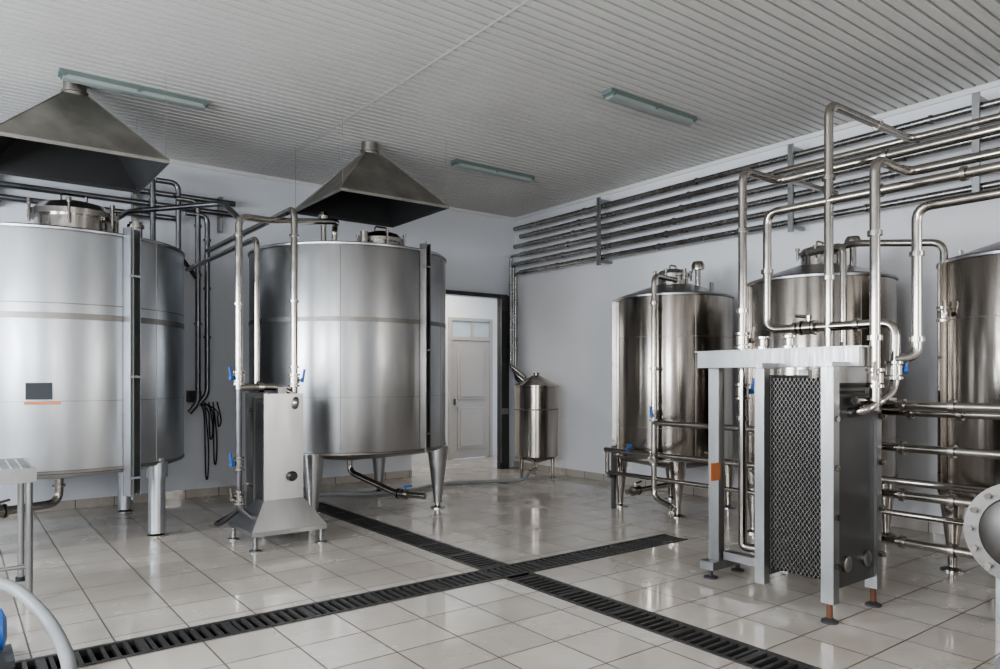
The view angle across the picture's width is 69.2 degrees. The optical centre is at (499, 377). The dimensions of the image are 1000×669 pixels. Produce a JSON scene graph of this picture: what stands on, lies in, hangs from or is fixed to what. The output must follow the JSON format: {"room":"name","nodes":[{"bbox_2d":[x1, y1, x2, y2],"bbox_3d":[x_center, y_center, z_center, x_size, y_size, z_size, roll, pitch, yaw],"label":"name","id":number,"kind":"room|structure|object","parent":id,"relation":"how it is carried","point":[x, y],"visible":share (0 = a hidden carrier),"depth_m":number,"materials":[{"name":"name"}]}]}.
{"room":"processing plant","nodes":[
{"label":"processing plant","id":0,"kind":"room"},
{"bbox_2d":[0,164,514,505],"bbox_3d":[-4.033,-0.625,9.117,11.000,4.250,0.200,0,0,-37],"label":"wall","id":1,"kind":"structure","parent":0,"point":[477,250],"depth_m":9.36,"materials":[{"name":"paint"}]},
{"bbox_2d":[0,177,235,413],"bbox_3d":[-5.700,-0.996,7.509,5.800,2.872,0.345,0,0,-37],"label":"pipes","id":2,"kind":"object","parent":1,"relation":"attached to","point":[198,213],"visible":0.59,"depth_m":8.82,"materials":[{"name":"metal"}]},
{"bbox_2d":[201,402,221,479],"bbox_3d":[-3.628,0.756,9.032,0.317,1.026,0.082,0,0,-37],"label":"hanging cable","id":3,"kind":"object","parent":2,"relation":"hanging from","point":[204,404],"visible":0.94,"depth_m":9.03,"materials":[{"name":"black rubber"}]},
{"bbox_2d":[9,470,411,514],"bbox_3d":[-4.765,1.450,8.428,8.600,0.100,0.012,0,0,-37],"label":"baseboard","id":4,"kind":"structure","parent":1,"relation":"attached to","point":[113,500],"depth_m":9.05,"materials":[{"name":"ceramic"}]},
{"bbox_2d":[170,159,513,220],"bbox_3d":[-3.975,-2.675,9.016,10.570,0.050,0.030,0,0,-37],"label":"trim","id":5,"kind":"structure","parent":1,"relation":"attached to","point":[172,161],"depth_m":9.68,"materials":[{"name":"white plastic"}]},
{"bbox_2d":[446,290,508,468],"bbox_3d":[-0.669,0.060,11.466,2.000,2.880,0.105,0,0,-37],"label":"door frame","id":6,"kind":"structure","parent":1,"relation":"in","point":[502,300],"depth_m":11.97,"materials":[{"name":"paint"}]},
{"bbox_2d":[412,295,496,461],"bbox_3d":[-0.674,-0.150,12.796,4.800,3.300,1.600,0,0,-37],"label":"wall","id":7,"kind":"structure","parent":0,"point":[456,306],"depth_m":13.70,"materials":[{"name":"paint"}]},
{"bbox_2d":[448,317,492,459],"bbox_3d":[-0.537,0.190,13.591,0.980,2.620,0.140,0,0,-37],"label":"door","id":8,"kind":"structure","parent":7,"relation":"in","point":[470,340],"depth_m":13.56,"materials":[{"name":"white wood"}]},
{"bbox_2d":[0,0,999,217],"bbox_3d":[-0.194,-2.712,4.059,10.800,0.024,12.700,0,0,-37],"label":"ceiling","id":9,"kind":"structure","parent":0,"point":[523,94],"depth_m":6.39,"materials":[{"name":"metal"}]},
{"bbox_2d":[0,81,169,192],"bbox_3d":[-3.882,-2.310,6.620,1.330,0.780,1.330,0,0,-37],"label":"extractor hood","id":10,"kind":"object","parent":9,"relation":"hanging from","point":[69,137],"visible":0.94,"depth_m":6.54,"materials":[{"name":"metal"}]},
{"bbox_2d":[58,67,208,110],"bbox_3d":[-3.371,-2.660,6.732,1.250,0.080,0.140,0,0,-37],"label":"lamp","id":11,"kind":"object","parent":9,"relation":"attached to","point":[67,75],"visible":1,"depth_m":6.66,"materials":[{"name":"plastic"}]},
{"bbox_2d":[295,115,449,227],"bbox_3d":[-1.498,-2.310,8.341,1.330,0.780,1.330,0,0,-37],"label":"extractor hood","id":12,"kind":"object","parent":9,"relation":"hanging from","point":[370,189],"visible":0.97,"depth_m":8.26,"materials":[{"name":"metal"}]},
{"bbox_2d":[261,0,529,174],"bbox_3d":[0.629,-2.699,4.621,0.020,0.004,12.600,0,0,-37],"label":"trim","id":13,"kind":"structure","parent":9,"relation":"attached to","point":[526,1],"depth_m":6.43,"materials":[{"name":"metal"}]},
{"bbox_2d":[451,159,533,182],"bbox_3d":[-0.078,-2.660,9.357,1.250,0.080,0.140,0,0,-37],"label":"lamp","id":14,"kind":"object","parent":9,"relation":"attached to","point":[457,163],"visible":1,"depth_m":9.28,"materials":[{"name":"plastic"}]},
{"bbox_2d":[602,88,696,125],"bbox_3d":[1.498,-2.660,7.164,1.250,0.080,0.140,0,0,-37],"label":"lamp","id":15,"kind":"object","parent":9,"relation":"attached to","point":[612,94],"visible":1,"depth_m":7.08,"materials":[{"name":"plastic"}]},
{"bbox_2d":[0,456,999,668],"bbox_3d":[0.009,1.500,5.280,12.400,0.001,14.400,0,0,-37],"label":"floor","id":16,"kind":"structure","parent":0,"point":[97,570],"depth_m":5.17,"materials":[{"name":"tile"}]},
{"bbox_2d":[0,608,14,668],"bbox_3d":[-2.796,1.335,3.716,0.500,0.330,0.300,0,0,-37],"label":"pump","id":17,"kind":"object","parent":16,"relation":"on","point":[7,659],"visible":1,"depth_m":3.77,"materials":[{"name":"paint"}]},
{"bbox_2d":[0,458,36,592],"bbox_3d":[-3.793,1.048,4.748,1.220,0.905,0.770,0,0,-37],"label":"work table","id":18,"kind":"object","parent":16,"relation":"on","point":[20,471],"visible":0.89,"depth_m":4.81,"materials":[{"name":"metal"}]},
{"bbox_2d":[0,577,76,668],"bbox_3d":[-2.562,1.324,3.411,2.059,0.353,1.018,0,0,43],"label":"hose","id":19,"kind":"object","parent":16,"relation":"on","point":[64,650],"visible":1,"depth_m":3.95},
{"bbox_2d":[0,193,184,537],"bbox_3d":[-4.457,-0.131,7.057,2.565,3.261,2.268,0,0,-11],"label":"tank","id":20,"kind":"object","parent":16,"relation":"on","point":[92,313],"visible":0.98,"depth_m":6.33,"materials":[{"name":"metal"}]},
{"bbox_2d":[214,387,326,552],"bbox_3d":[-2.141,0.790,6.688,0.824,1.420,0.820,0,0,-37],"label":"pump housing","id":21,"kind":"object","parent":16,"relation":"on","point":[277,505],"visible":0.99,"depth_m":6.49,"materials":[{"name":"metal"}]},
{"bbox_2d":[248,212,448,512],"bbox_3d":[-1.752,-0.140,8.494,2.268,3.280,2.299,0,0,-37],"label":"tank","id":22,"kind":"object","parent":16,"relation":"on","point":[372,308],"visible":0.79,"depth_m":7.52,"materials":[{"name":"metal"}]},
{"bbox_2d":[118,201,338,518],"bbox_3d":[-2.867,-0.197,7.523,2.756,2.935,1.599,0,0,31],"label":"transfer pipework","id":23,"kind":"object","parent":22,"relation":"attached to","point":[259,386],"visible":0.98,"depth_m":6.60,"materials":[{"name":"metal"}]},
{"bbox_2d":[10,502,820,668],"bbox_3d":[0.807,1.547,3.392,9.874,0.106,7.686,0,0,22],"label":"floor drain","id":24,"kind":"object","parent":16,"relation":"in","point":[521,573],"visible":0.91,"depth_m":4.73,"materials":[{"name":"metal"}]},
{"bbox_2d":[303,472,529,496],"bbox_3d":[-1.212,1.436,9.630,3.833,0.121,0.441,0,0,-28],"label":"hose","id":25,"kind":"object","parent":16,"relation":"on","point":[527,474],"visible":0.75,"depth_m":9.74,"materials":[{"name":"grey rubber"}]},
{"bbox_2d":[513,372,558,477],"bbox_3d":[0.548,0.705,10.987,0.700,1.590,0.700,0,0,-37],"label":"tank","id":26,"kind":"object","parent":16,"relation":"on","point":[536,408],"visible":0.99,"depth_m":10.71,"materials":[{"name":"metal"}]},
{"bbox_2d":[612,261,736,517],"bbox_3d":[2.027,0.085,8.444,1.407,2.830,1.392,0,0,-3],"label":"tank","id":27,"kind":"object","parent":16,"relation":"on","point":[691,318],"visible":0.79,"depth_m":7.91,"materials":[{"name":"metal"}]},
{"bbox_2d":[694,335,885,624],"bbox_3d":[1.953,0.603,5.029,0.686,1.795,1.250,0,0,-37],"label":"heat exchanger","id":28,"kind":"object","parent":16,"relation":"on","point":[819,507],"visible":0.98,"depth_m":4.68,"materials":[{"name":"metal"}]},
{"bbox_2d":[710,462,720,480],"bbox_3d":[1.599,0.695,5.382,0.115,0.130,0.010,0,0,-37],"label":"tag","id":29,"kind":"object","parent":28,"relation":"attached to","point":[715,468],"visible":1,"depth_m":5.37,"materials":[{"name":"orange plastic"}]},
{"bbox_2d":[604,239,989,525],"bbox_3d":[2.775,0.155,6.441,0.839,2.689,4.905,0,0,-37],"label":"pipework","id":30,"kind":"object","parent":16,"relation":"on","point":[653,454],"visible":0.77,"depth_m":7.01,"materials":[{"name":"metal"}]},
{"bbox_2d":[747,236,898,535],"bbox_3d":[3.076,0.085,6.980,1.407,2.830,1.392,0,0,-3],"label":"tank","id":31,"kind":"object","parent":16,"relation":"on","point":[799,289],"visible":0.43,"depth_m":6.50,"materials":[{"name":"metal"}]},
{"bbox_2d":[735,102,999,558],"bbox_3d":[4.388,-0.600,3.977,2.901,4.200,6.830,0,0,-37],"label":"process pipework","id":32,"kind":"object","parent":16,"relation":"on","point":[889,403],"visible":0.97,"depth_m":4.75,"materials":[{"name":"metal"}]},
{"bbox_2d":[936,241,999,572],"bbox_3d":[4.141,0.085,5.592,1.408,2.830,1.392,0,0,-3],"label":"tank","id":33,"kind":"object","parent":16,"relation":"on","point":[969,282],"visible":0.72,"depth_m":5.43,"materials":[{"name":"metal"}]},
{"bbox_2d":[963,484,999,623],"bbox_3d":[3.325,1.050,4.407,0.955,0.900,0.600,0,0,-37],"label":"vessel","id":34,"kind":"object","parent":16,"relation":"on","point":[981,526],"visible":1,"depth_m":4.29,"materials":[{"name":"metal"}]},
{"bbox_2d":[994,655,999,668],"bbox_3d":[2.693,1.423,3.369,1.371,0.155,0.626,0,0,-31],"label":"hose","id":35,"kind":"object","parent":16,"relation":"on","point":[997,662],"visible":1,"depth_m":3.51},
{"bbox_2d":[515,81,999,526],"bbox_3d":[4.198,-0.625,7.205,0.200,4.250,12.800,0,0,-37],"label":"wall","id":36,"kind":"structure","parent":0,"point":[564,314],"depth_m":9.08,"materials":[{"name":"paint"}]},
{"bbox_2d":[514,461,964,537],"bbox_3d":[4.053,1.450,7.220,0.012,0.100,12.600,0,0,-37],"label":"baseboard","id":37,"kind":"structure","parent":36,"relation":"attached to","point":[919,525],"depth_m":9.32,"materials":[{"name":"ceramic"}]},
{"bbox_2d":[509,92,999,382],"bbox_3d":[3.921,-1.169,7.103,0.365,2.782,12.374,0,0,-37],"label":"pipes","id":38,"kind":"object","parent":36,"relation":"attached to","point":[979,103],"visible":0.81,"depth_m":8.85,"materials":[{"name":"metal"}]},
{"bbox_2d":[514,80,999,220],"bbox_3d":[4.046,-2.675,7.215,0.030,0.050,12.600,0,0,-37],"label":"trim","id":39,"kind":"structure","parent":36,"relation":"attached to","point":[994,84],"depth_m":8.32,"materials":[{"name":"white plastic"}]}
]}

